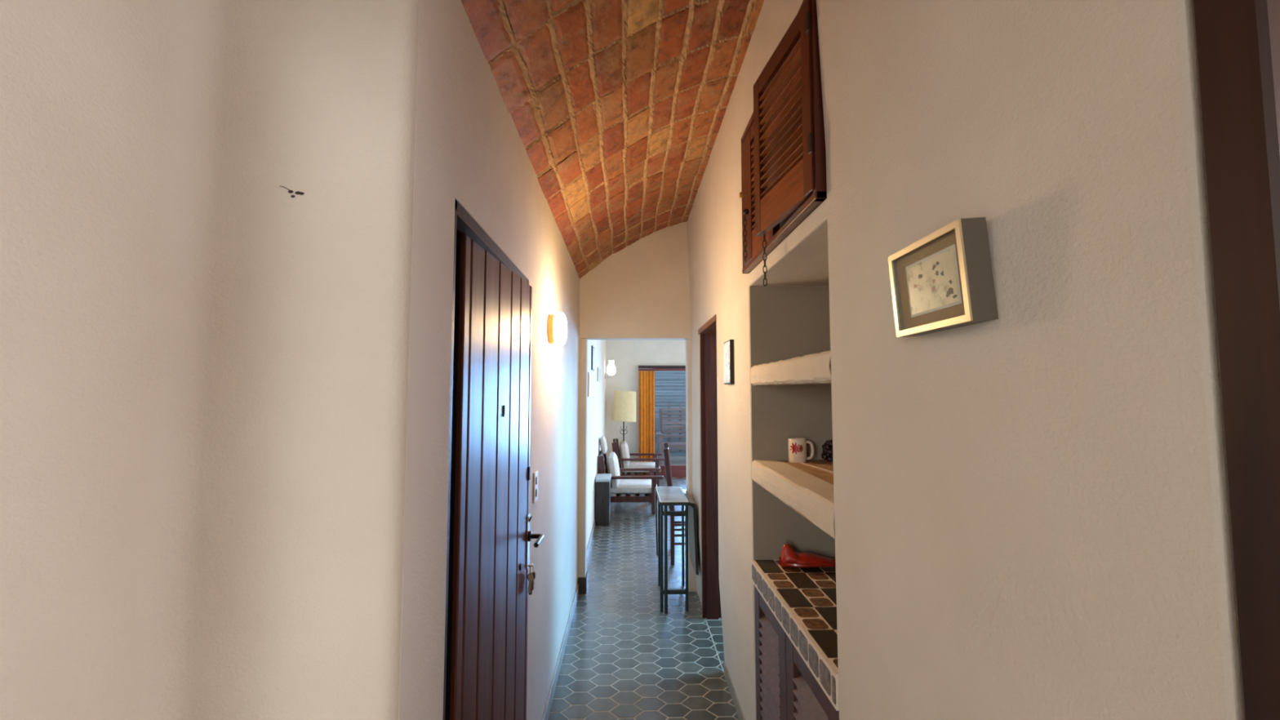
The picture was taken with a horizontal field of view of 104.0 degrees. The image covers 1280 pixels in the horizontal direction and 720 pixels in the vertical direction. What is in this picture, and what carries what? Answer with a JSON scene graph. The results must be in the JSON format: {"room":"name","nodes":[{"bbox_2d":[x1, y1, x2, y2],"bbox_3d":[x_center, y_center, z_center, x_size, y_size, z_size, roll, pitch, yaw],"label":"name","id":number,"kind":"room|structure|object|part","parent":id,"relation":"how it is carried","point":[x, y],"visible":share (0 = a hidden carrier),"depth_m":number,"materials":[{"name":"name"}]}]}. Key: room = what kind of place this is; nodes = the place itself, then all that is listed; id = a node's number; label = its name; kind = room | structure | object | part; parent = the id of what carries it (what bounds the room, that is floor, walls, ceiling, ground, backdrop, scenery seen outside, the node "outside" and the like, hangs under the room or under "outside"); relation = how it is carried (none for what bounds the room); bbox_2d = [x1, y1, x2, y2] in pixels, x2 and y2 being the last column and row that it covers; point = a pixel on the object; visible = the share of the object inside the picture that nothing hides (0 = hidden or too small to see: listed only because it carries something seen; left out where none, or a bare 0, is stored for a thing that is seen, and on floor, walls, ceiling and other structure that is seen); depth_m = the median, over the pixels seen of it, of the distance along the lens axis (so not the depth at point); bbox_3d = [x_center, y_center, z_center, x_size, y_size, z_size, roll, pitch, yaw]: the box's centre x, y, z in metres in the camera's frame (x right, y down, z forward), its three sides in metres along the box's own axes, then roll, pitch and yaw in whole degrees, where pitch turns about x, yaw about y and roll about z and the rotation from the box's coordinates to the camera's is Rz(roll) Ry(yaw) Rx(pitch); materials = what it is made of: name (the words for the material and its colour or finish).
{"room":"traditional dwelling","nodes":[
{"label":"traditional dwelling","id":0,"kind":"room"},
{"bbox_2d":[0,0,606,719],"bbox_3d":[-0.679,0.341,3.069,0.463,2.700,11.400,0,-4,-1],"label":"wall","id":1,"kind":"structure","parent":0,"point":[225,393],"depth_m":0.81,"materials":[{"name":"beige paint"}]},
{"bbox_2d":[280,186,303,197],"bbox_3d":[-0.584,-0.282,0.839,0.040,0.020,0.002,0,-4,-1],"label":"wall blemish","id":2,"kind":"structure","parent":1,"relation":"attached to","point":[289,191],"depth_m":0.84,"materials":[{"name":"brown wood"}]},
{"bbox_2d":[443,198,543,719],"bbox_3d":[-0.622,0.605,1.415,0.572,1.967,0.926,0,-4,-1],"label":"door","id":3,"kind":"structure","parent":1,"relation":"in","point":[490,535],"depth_m":1.38,"materials":[{"name":"brown wood"}]},
{"bbox_2d":[527,564,535,595],"bbox_3d":[-0.388,0.785,1.791,0.026,0.106,0.074,-1,-4,17],"label":"keys","id":4,"kind":"object","parent":3,"relation":"hanging from","point":[531,576],"visible":1,"depth_m":1.78,"materials":[{"name":"metal"}]},
{"bbox_3d":[-0.374,0.648,1.762,0.061,0.190,0.118,0,-4,-1],"label":"handle","id":5,"kind":"part","parent":3,"relation":"part of","materials":[{"name":"metal"}]},
{"bbox_2d":[533,470,537,503],"bbox_3d":[-0.416,0.506,2.003,0.012,0.118,0.072,0,-4,-1],"label":"light switch","id":6,"kind":"object","parent":1,"relation":"attached to","point":[535,473],"visible":1,"depth_m":1.99,"materials":[{"name":"white plastic"}]},
{"bbox_2d":[546,311,567,346],"bbox_3d":[-0.390,-0.147,2.380,0.080,0.162,0.162,0,-4,-1],"label":"wall lamp","id":7,"kind":"object","parent":1,"relation":"attached to","point":[557,326],"visible":1,"depth_m":2.32,"materials":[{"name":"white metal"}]},
{"bbox_3d":[-0.375,-0.147,2.380,0.050,0.162,0.162,0,-4,-1],"label":"glass globe","id":8,"kind":"part","parent":7,"relation":"part of","materials":[{"name":"white glass"}]},
{"bbox_2d":[542,582,578,719],"bbox_3d":[-0.424,1.605,2.240,0.010,0.075,2.970,0,-4,-1],"label":"baseboard","id":9,"kind":"structure","parent":1,"relation":"attached to","point":[549,700],"depth_m":2.67,"materials":[{"name":"white paint"}]},
{"bbox_2d":[587,372,591,396],"bbox_3d":[-0.481,0.233,4.764,0.016,0.225,0.200,0,-4,-1],"label":"picture frame","id":10,"kind":"object","parent":1,"relation":"attached to","point":[588,373],"visible":1,"depth_m":4.67,"materials":[{"name":"white"}]},
{"bbox_2d":[589,374,591,394],"bbox_3d":[-0.474,0.233,4.764,0.002,0.185,0.160,0,-4,-1],"label":"print","id":11,"kind":"object","parent":10,"relation":"attached to","point":[589,375],"depth_m":4.75},
{"bbox_2d":[586,517,595,557],"bbox_3d":[-0.523,1.857,6.271,0.010,0.070,4.830,0,-4,-1],"label":"baseboard","id":12,"kind":"structure","parent":1,"relation":"attached to","point":[593,524],"depth_m":4.92,"materials":[{"name":"white paint"}]},
{"bbox_2d":[591,345,594,370],"bbox_3d":[-0.492,-0.016,5.241,0.016,0.248,0.280,0,-4,-1],"label":"picture frame","id":13,"kind":"object","parent":1,"relation":"attached to","point":[592,346],"visible":1,"depth_m":5.12,"materials":[{"name":"black metal"}]},
{"bbox_2d":[592,347,594,368],"bbox_3d":[-0.485,-0.016,5.241,0.002,0.208,0.240,0,-4,-1],"label":"print","id":14,"kind":"object","parent":13,"relation":"attached to","point":[593,348],"depth_m":5.21},
{"bbox_2d":[597,367,600,382],"bbox_3d":[-0.520,0.189,6.350,0.016,0.170,0.520,0,-4,-1],"label":"picture frame","id":15,"kind":"object","parent":1,"relation":"attached to","point":[598,368],"visible":1,"depth_m":6.26,"materials":[{"name":"white"}]},
{"bbox_2d":[598,368,600,380],"bbox_3d":[-0.513,0.189,6.350,0.002,0.130,0.480,0,-4,-1],"label":"print","id":16,"kind":"object","parent":15,"relation":"attached to","point":[599,370],"depth_m":6.33},
{"bbox_2d":[604,360,616,378],"bbox_3d":[-0.479,0.157,8.097,0.183,0.300,0.156,0,-4,-1],"label":"wall sconce","id":17,"kind":"object","parent":1,"relation":"attached to","point":[611,369],"visible":0.95,"depth_m":8.05,"materials":[{"name":"glass"}]},
{"bbox_2d":[461,0,764,278],"bbox_3d":[0.010,-0.992,1.792,0.898,0.495,4.252,0,-4,-1],"label":"ceiling","id":18,"kind":"structure","parent":0,"point":[617,108],"depth_m":1.89,"materials":[{"name":"brick"}]},
{"bbox_2d":[577,222,697,591],"bbox_3d":[0.009,0.242,3.889,0.992,3.000,0.130,0,-4,-1],"label":"wall partition","id":19,"kind":"structure","parent":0,"point":[641,291],"depth_m":3.87,"materials":[{"name":"beige paint"}]},
{"bbox_2d":[577,570,588,594],"bbox_3d":[-0.431,1.680,3.784,0.065,0.115,0.149,0,-4,-1],"label":"baseboard","id":20,"kind":"structure","parent":19,"relation":"attached to","point":[582,581],"depth_m":3.71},
{"bbox_2d":[547,477,739,719],"bbox_3d":[0.881,1.722,2.726,7.300,0.101,12.011,0,-4,-1],"label":"floor","id":21,"kind":"structure","parent":0,"point":[624,658],"depth_m":2.97,"materials":[{"name":"tile"}]},
{"bbox_2d":[595,473,611,525],"bbox_3d":[-0.423,1.604,5.774,0.171,0.515,0.378,0,-4,-1],"label":"side table","id":22,"kind":"object","parent":21,"relation":"on","point":[602,481],"visible":0.99,"depth_m":5.60,"materials":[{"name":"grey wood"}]},
{"bbox_2d":[611,390,635,474],"bbox_3d":[-0.268,1.258,8.234,0.409,1.510,0.410,0,-4,-1],"label":"floor lamp","id":23,"kind":"object","parent":21,"relation":"on","point":[624,410],"visible":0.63,"depth_m":8.11,"materials":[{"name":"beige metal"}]},
{"bbox_3d":[-0.268,0.760,8.265,0.409,0.512,0.410,0,-4,-1],"label":"lamp shade","id":24,"kind":"part","parent":23,"relation":"part of","materials":[{"name":"beige fabric"}]},
{"bbox_2d":[597,450,663,514],"bbox_3d":[-0.129,1.553,6.460,0.827,0.710,0.696,0,-4,-1],"label":"armchair","id":25,"kind":"object","parent":21,"relation":"on","point":[627,486],"visible":0.73,"depth_m":6.18,"materials":[{"name":"white fabric"}]},
{"bbox_3d":[-0.450,1.534,6.143,0.168,0.709,0.042,0,-4,-1],"label":"leg","id":26,"kind":"part","parent":25,"relation":"part of","materials":[{"name":"brown wood"}]},
{"bbox_2d":[600,435,607,453],"bbox_3d":[-0.480,1.111,6.574,0.097,0.203,0.288,0,-4,-1],"label":"cushion","id":27,"kind":"object","parent":25,"relation":"on","point":[603,445],"visible":1,"depth_m":6.44,"materials":[{"name":"white fabric"}]},
{"bbox_3d":[-0.465,1.572,6.761,0.168,0.709,0.042,0,-4,-1],"label":"leg","id":28,"kind":"part","parent":25,"relation":"part of","materials":[{"name":"brown wood"}]},
{"bbox_2d":[606,452,620,488],"bbox_3d":[-0.344,1.414,6.463,0.171,0.377,0.577,0,-4,-1],"label":"cushion","id":29,"kind":"object","parent":25,"relation":"on","point":[612,464],"depth_m":6.20,"materials":[{"name":"white fabric"}]},
{"bbox_3d":[-0.098,1.484,6.776,0.750,0.032,0.076,0,-4,-1],"label":"armrest","id":30,"kind":"part","parent":25,"relation":"part of","materials":[{"name":"brown wood"}]},
{"bbox_3d":[-0.125,1.728,6.449,0.660,0.070,0.650,0,-4,-1],"label":"seat frame","id":31,"kind":"part","parent":25,"relation":"part of","materials":[{"name":"brown wood"}]},
{"bbox_2d":[610,479,657,494],"bbox_3d":[-0.080,1.631,6.456,0.608,0.131,0.577,0,-4,-1],"label":"seat cushion","id":32,"kind":"object","parent":25,"relation":"on","point":[624,486],"depth_m":6.20,"materials":[{"name":"white fabric"}]},
{"bbox_3d":[-0.083,1.446,6.157,0.750,0.032,0.076,0,-4,-1],"label":"armrest","id":33,"kind":"part","parent":25,"relation":"part of","materials":[{"name":"brown wood"}]},
{"bbox_3d":[0.157,1.710,6.768,0.060,0.425,0.044,0,-4,-1],"label":"leg","id":34,"kind":"part","parent":25,"relation":"part of","materials":[{"name":"brown wood"}]},
{"bbox_3d":[0.172,1.672,6.149,0.060,0.425,0.044,0,-4,-1],"label":"leg","id":35,"kind":"part","parent":25,"relation":"part of","materials":[{"name":"brown wood"}]},
{"bbox_2d":[611,438,664,486],"bbox_3d":[-0.033,1.654,8.085,0.827,0.710,0.696,0,-4,-1],"label":"armchair","id":36,"kind":"object","parent":21,"relation":"on","point":[623,454],"visible":0.68,"depth_m":7.82,"materials":[{"name":"white fabric"}]},
{"bbox_3d":[-0.355,1.635,7.767,0.168,0.709,0.042,0,-4,-1],"label":"leg","id":37,"kind":"part","parent":36,"relation":"part of","materials":[{"name":"brown wood"}]},
{"bbox_3d":[-0.370,1.673,8.386,0.168,0.709,0.042,0,-4,-1],"label":"leg","id":38,"kind":"part","parent":36,"relation":"part of","materials":[{"name":"brown wood"}]},
{"bbox_2d":[619,440,630,467],"bbox_3d":[-0.249,1.515,8.088,0.171,0.377,0.577,0,-4,-1],"label":"cushion","id":39,"kind":"object","parent":36,"relation":"on","point":[624,453],"depth_m":7.82,"materials":[{"name":"white fabric"}]},
{"bbox_3d":[-0.030,1.829,8.074,0.660,0.070,0.650,0,-4,-1],"label":"seat frame","id":40,"kind":"part","parent":36,"relation":"part of","materials":[{"name":"brown wood"}]},
{"bbox_3d":[-0.003,1.585,8.400,0.750,0.032,0.076,0,-4,-1],"label":"armrest","id":41,"kind":"part","parent":36,"relation":"part of","materials":[{"name":"brown wood"}]},
{"bbox_3d":[0.013,1.546,7.782,0.750,0.032,0.076,0,-4,-1],"label":"armrest","id":42,"kind":"part","parent":36,"relation":"part of","materials":[{"name":"brown wood"}]},
{"bbox_2d":[622,462,661,472],"bbox_3d":[0.015,1.732,8.081,0.608,0.131,0.577,0,-4,-1],"label":"seat cushion","id":43,"kind":"object","parent":36,"relation":"on","point":[631,464],"depth_m":7.85,"materials":[{"name":"white fabric"}]},
{"bbox_3d":[0.267,1.773,7.774,0.060,0.425,0.044,0,-4,-1],"label":"leg","id":44,"kind":"part","parent":36,"relation":"part of","materials":[{"name":"brown wood"}]},
{"bbox_2d":[663,442,684,565],"bbox_3d":[0.469,1.286,4.582,0.540,1.002,0.480,0,-4,-1],"label":"dining chair","id":45,"kind":"object","parent":21,"relation":"on","point":[673,523],"visible":0.41,"depth_m":4.35,"materials":[{"name":"brown wood"}]},
{"bbox_3d":[0.278,1.299,4.797,0.099,1.002,0.034,0,-4,-1],"label":"leg","id":46,"kind":"part","parent":45,"relation":"part of","materials":[{"name":"brown wood"}]},
{"bbox_3d":[0.254,1.272,4.357,0.099,1.002,0.034,0,-4,-1],"label":"leg","id":47,"kind":"part","parent":45,"relation":"part of","materials":[{"name":"brown wood"}]},
{"bbox_3d":[0.496,1.357,4.578,0.460,0.030,0.480,0,-4,-1],"label":"seat","id":48,"kind":"part","parent":45,"relation":"part of","materials":[{"name":"brown wood"}]},
{"bbox_2d":[654,486,698,613],"bbox_3d":[0.257,1.356,3.662,0.273,0.748,0.555,0,-4,-1],"label":"table","id":49,"kind":"object","parent":21,"relation":"on","point":[666,495],"visible":0.99,"depth_m":3.44,"materials":[{"name":"metal"}]},
{"bbox_3d":[0.151,1.383,3.887,0.022,0.722,0.021,0,-4,-1],"label":"leg","id":50,"kind":"part","parent":49,"relation":"part of","materials":[{"name":"grey metal"}]},
{"bbox_3d":[0.149,1.355,3.437,0.022,0.722,0.021,0,-4,-1],"label":"leg","id":51,"kind":"part","parent":49,"relation":"part of","materials":[{"name":"grey metal"}]},
{"bbox_3d":[0.177,1.353,3.408,0.022,0.722,0.021,0,-4,-1],"label":"leg","id":52,"kind":"part","parent":49,"relation":"part of","materials":[{"name":"grey metal"}]},
{"bbox_3d":[0.230,0.997,3.683,0.210,0.022,0.555,0,-4,-1],"label":"edge trim","id":53,"kind":"part","parent":49,"relation":"part of","materials":[{"name":"grey metal"}]},
{"bbox_3d":[0.335,1.383,3.891,0.022,0.722,0.021,0,-4,-1],"label":"leg","id":54,"kind":"part","parent":49,"relation":"part of","materials":[{"name":"grey metal"}]},
{"bbox_3d":[0.322,1.355,3.442,0.022,0.722,0.021,0,-4,-1],"label":"leg","id":55,"kind":"part","parent":49,"relation":"part of","materials":[{"name":"grey metal"}]},
{"bbox_2d":[754,585,839,719],"bbox_3d":[0.666,1.220,1.541,0.429,0.756,0.793,0,-4,-1],"label":"base cabinet","id":56,"kind":"object","parent":21,"relation":"on","point":[786,688],"visible":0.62,"depth_m":1.61,"materials":[{"name":"brown wood"}]},
{"bbox_3d":[0.462,1.202,1.738,0.030,0.687,0.384,0,-4,-1],"label":"door","id":57,"kind":"part","parent":56,"relation":"part of","materials":[{"name":"brown wood"}]},
{"bbox_2d":[751,560,839,711],"bbox_3d":[0.673,0.800,1.567,0.454,0.083,0.791,0,-4,-1],"label":"countertop","id":58,"kind":"structure","parent":56,"relation":"on","point":[802,600],"depth_m":1.54,"materials":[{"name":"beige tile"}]},
{"bbox_2d":[779,543,835,567],"bbox_3d":[0.650,0.734,1.870,0.245,0.084,0.103,0,-4,2],"label":"dish","id":59,"kind":"object","parent":58,"relation":"on","point":[788,557],"visible":0.81,"depth_m":1.85,"materials":[{"name":"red ceramic"}]},
{"bbox_3d":[0.471,1.177,1.344,0.030,0.687,0.397,0,-4,-1],"label":"door","id":60,"kind":"part","parent":56,"relation":"part of","materials":[{"name":"brown wood"}]},
{"bbox_2d":[606,339,685,474],"bbox_3d":[1.856,0.703,8.897,5.052,2.700,0.150,0,-4,-1],"label":"wall","id":61,"kind":"structure","parent":0,"point":[627,355],"depth_m":8.81,"materials":[{"name":"paint"}]},
{"bbox_2d":[638,365,685,370],"bbox_3d":[1.377,0.147,8.814,2.815,0.090,0.060,0,-4,-1],"label":"rail","id":62,"kind":"object","parent":61,"relation":"attached to","point":[640,367],"visible":0.36,"depth_m":8.77,"materials":[{"name":"brown wood"}]},
{"bbox_2d":[639,370,654,474],"bbox_3d":[0.116,1.089,8.653,0.274,1.800,0.081,0,-4,-1],"label":"curtain","id":63,"kind":"object","parent":62,"relation":"hanging from","point":[646,378],"visible":0.81,"depth_m":8.66,"materials":[{"name":"orange fabric"}]},
{"bbox_2d":[659,465,686,475],"bbox_3d":[0.579,1.080,8.792,0.710,1.875,0.050,0,-4,-1],"label":"door","id":64,"kind":"structure","parent":61,"relation":"in","point":[676,470],"depth_m":8.71,"materials":[{"name":"red wood"}]},
{"bbox_2d":[663,475,686,477],"bbox_3d":[1.376,1.099,8.860,2.812,1.905,0.150,0,-4,-1],"label":"trim","id":65,"kind":"structure","parent":61,"relation":"attached to","point":[664,476],"depth_m":8.71,"materials":[{"name":"red wood"}]},
{"bbox_2d":[638,370,686,456],"bbox_3d":[0.266,0.796,11.593,4.100,2.848,0.020,0,-4,-1],"label":"wall","id":66,"kind":"structure","parent":0,"point":[669,385],"depth_m":11.59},
{"bbox_2d":[638,456,686,474],"bbox_3d":[1.481,2.230,10.897,6.500,0.100,4.050,0,-4,-1],"label":"floor","id":67,"kind":"structure","parent":0,"point":[674,460],"depth_m":10.78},
{"bbox_2d":[655,404,685,464],"bbox_3d":[0.761,1.546,10.526,0.820,1.220,0.600,0,-4,-1],"label":"armchair","id":68,"kind":"object","parent":67,"relation":"on","point":[680,445],"visible":0.56,"depth_m":10.77,"materials":[{"name":"brown wood"}]},
{"bbox_3d":[0.414,1.871,10.758,0.070,0.600,0.060,0,-4,-1],"label":"leg","id":69,"kind":"part","parent":68,"relation":"part of","materials":[{"name":"brown wood"}]},
{"bbox_3d":[0.427,1.838,10.239,0.070,0.600,0.060,0,-4,-1],"label":"leg","id":70,"kind":"part","parent":68,"relation":"part of","materials":[{"name":"brown wood"}]},
{"bbox_3d":[0.754,1.463,10.802,0.680,1.020,0.060,0,-4,-1],"label":"backrest","id":71,"kind":"part","parent":68,"relation":"part of","materials":[{"name":"brown wood"}]},
{"bbox_3d":[0.761,1.798,10.483,0.600,0.110,0.525,0,-4,-1],"label":"seat","id":72,"kind":"part","parent":68,"relation":"part of","materials":[{"name":"grey fabric"}]},
{"bbox_2d":[750,286,835,559],"bbox_3d":[0.661,0.242,2.003,0.432,1.084,0.012,0,-4,-1],"label":"wall","id":73,"kind":"structure","parent":0,"point":[787,322],"depth_m":2.00,"materials":[{"name":"paint"}]},
{"bbox_2d":[687,0,1244,719],"bbox_3d":[0.642,0.086,2.199,0.468,3.100,3.552,0,-4,-1],"label":"wall","id":74,"kind":"structure","parent":0,"point":[1032,522],"depth_m":0.64,"materials":[{"name":"beige paint"}]},
{"bbox_2d":[697,314,721,619],"bbox_3d":[0.817,0.730,3.084,0.814,1.925,0.714,0,-4,-1],"label":"door","id":75,"kind":"structure","parent":74,"relation":"in","point":[711,603],"depth_m":3.35,"materials":[{"name":"red wood"}]},
{"bbox_2d":[703,617,724,673],"bbox_3d":[0.494,1.689,2.999,0.140,0.002,0.680,0,-4,-1],"label":"trim","id":76,"kind":"structure","parent":74,"relation":"attached to","point":[705,620],"depth_m":3.01,"materials":[{"name":"tile"}]},
{"bbox_2d":[723,339,734,384],"bbox_3d":[0.422,0.012,2.380,0.020,0.205,0.156,0,-4,-1],"label":"picture frame","id":77,"kind":"object","parent":74,"relation":"attached to","point":[728,346],"visible":1,"depth_m":2.32,"materials":[{"name":"black metal"}]},
{"bbox_2d":[723,341,730,382],"bbox_3d":[0.413,0.012,2.380,0.002,0.193,0.144,0,-4,-1],"label":"print","id":78,"kind":"object","parent":77,"relation":"attached to","point":[726,345],"depth_m":2.37},
{"bbox_2d":[723,661,745,719],"bbox_3d":[0.455,1.610,2.294,0.011,0.070,0.715,0,-4,-1],"label":"baseboard","id":79,"kind":"structure","parent":74,"relation":"attached to","point":[738,708],"depth_m":2.40,"materials":[{"name":"grey tile"}]},
{"bbox_2d":[742,122,779,266],"bbox_3d":[0.441,-0.646,1.852,0.024,0.511,0.375,0,-4,-3],"label":"shutter","id":80,"kind":"object","parent":74,"relation":"attached to","point":[754,244],"depth_m":1.93,"materials":[{"name":"red wood"}]},
{"bbox_2d":[738,0,826,273],"bbox_3d":[0.628,-0.659,1.665,0.504,0.567,0.800,0,-4,-1],"label":"upper cabinet","id":81,"kind":"object","parent":74,"relation":"attached to","point":[784,150],"visible":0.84,"depth_m":1.43,"materials":[{"name":"red wood"}]},
{"bbox_3d":[0.410,-0.658,1.994,0.031,0.024,0.024,0,-4,-1],"label":"knob","id":82,"kind":"part","parent":81,"relation":"part of","materials":[{"name":"gold metal"}]},
{"bbox_2d":[742,208,749,262],"bbox_3d":[0.408,-0.477,1.918,0.023,0.210,0.025,0,-4,-1],"label":"chain","id":83,"kind":"object","parent":81,"relation":"hanging from","point":[745,211],"visible":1,"depth_m":1.92,"materials":[{"name":"metal"}]},
{"bbox_3d":[0.443,-0.445,1.803,0.022,0.104,0.209,0,-4,-3],"label":"rail","id":84,"kind":"part","parent":81,"relation":"part of","materials":[{"name":"orange wood"}]},
{"bbox_2d":[762,234,767,286],"bbox_3d":[0.401,-0.330,1.609,0.011,0.188,0.011,-3,-5,44],"label":"chain","id":85,"kind":"object","parent":81,"relation":"hanging from","point":[764,235],"visible":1,"depth_m":1.61,"materials":[{"name":"metal"}]},
{"bbox_3d":[0.416,-0.467,1.450,0.022,0.104,0.291,1,-4,-8],"label":"rail","id":86,"kind":"part","parent":81,"relation":"part of","materials":[{"name":"orange wood"}]},
{"bbox_2d":[753,0,814,236],"bbox_3d":[0.416,-0.670,1.462,0.024,0.511,0.385,1,-4,-8],"label":"shutter","id":87,"kind":"object","parent":74,"relation":"attached to","point":[784,91],"depth_m":1.42,"materials":[{"name":"red wood"}]},
{"bbox_2d":[888,217,998,337],"bbox_3d":[0.448,-0.115,0.756,0.047,0.143,0.185,0,-4,-1],"label":"picture frame","id":88,"kind":"object","parent":74,"relation":"attached to","point":[943,280],"visible":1,"depth_m":0.72,"materials":[{"name":"beige wood"}]},
{"bbox_2d":[905,244,962,317],"bbox_3d":[0.440,-0.115,0.756,0.007,0.086,0.125,0,-4,-1],"label":"print","id":89,"kind":"object","parent":88,"relation":"attached to","point":[933,284],"depth_m":0.75},
{"bbox_3d":[-0.173,-0.019,-1.106,5.000,2.900,4.200,0,-4,-1],"label":"wall","id":90,"kind":"structure","parent":0,"visible":0},
{"bbox_2d":[1192,0,1279,719],"bbox_3d":[0.704,0.425,-0.019,0.442,2.150,0.820,0,-4,-1],"label":"door","id":91,"kind":"structure","parent":90,"relation":"in","point":[1237,42],"depth_m":0.39,"materials":[{"name":"brown wood"}]},
{"bbox_3d":[0.917,0.054,1.673,0.064,3.100,1.300,0,-4,-1],"label":"wall","id":92,"kind":"structure","parent":0,"visible":0},
{"bbox_2d":[750,350,831,386],"bbox_3d":[0.670,0.039,1.614,0.442,0.080,0.793,0,-4,-1],"label":"niche shelf","id":93,"kind":"object","parent":92,"relation":"attached to","point":[815,369],"visible":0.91,"depth_m":1.48,"materials":[{"name":"paint"}]},
{"bbox_2d":[751,459,835,538],"bbox_3d":[0.670,0.415,1.591,0.442,0.088,0.793,0,-4,-1],"label":"niche shelf","id":94,"kind":"object","parent":92,"relation":"attached to","point":[809,491],"visible":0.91,"depth_m":1.52,"materials":[{"name":"paint"}]},
{"bbox_2d":[795,459,833,475],"bbox_3d":[0.734,0.383,1.804,0.260,0.004,0.320,1,-4,-9],"label":"woven mat","id":95,"kind":"object","parent":94,"relation":"on","point":[823,465],"visible":0.14,"depth_m":1.82,"materials":[{"name":"wicker"}]},
{"bbox_2d":[787,437,813,462],"bbox_3d":[0.614,0.347,1.926,0.089,0.090,0.068,2,-4,-23],"label":"mug","id":96,"kind":"object","parent":95,"relation":"on","point":[797,446],"visible":1,"depth_m":1.90,"materials":[{"name":"beige ceramic"}]},
{"bbox_2d":[790,442,803,454],"bbox_3d":[0.594,0.335,1.896,0.049,0.045,0.010,-1,-4,22],"label":"print","id":97,"kind":"object","parent":96,"relation":"attached to","point":[796,448],"depth_m":1.89,"materials":[{"name":"red paint"}]},
{"bbox_3d":[0.651,0.346,1.917,0.032,0.074,0.011,0,-4,7],"label":"handle","id":98,"kind":"part","parent":96,"relation":"part of","materials":[{"name":"beige ceramic"}]},
{"bbox_2d":[821,440,833,462],"bbox_3d":[0.744,0.351,1.931,0.080,0.084,0.086,0,-4,-1],"label":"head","id":99,"kind":"object","parent":95,"relation":"on","point":[827,453],"visible":0.45,"depth_m":1.92}
]}

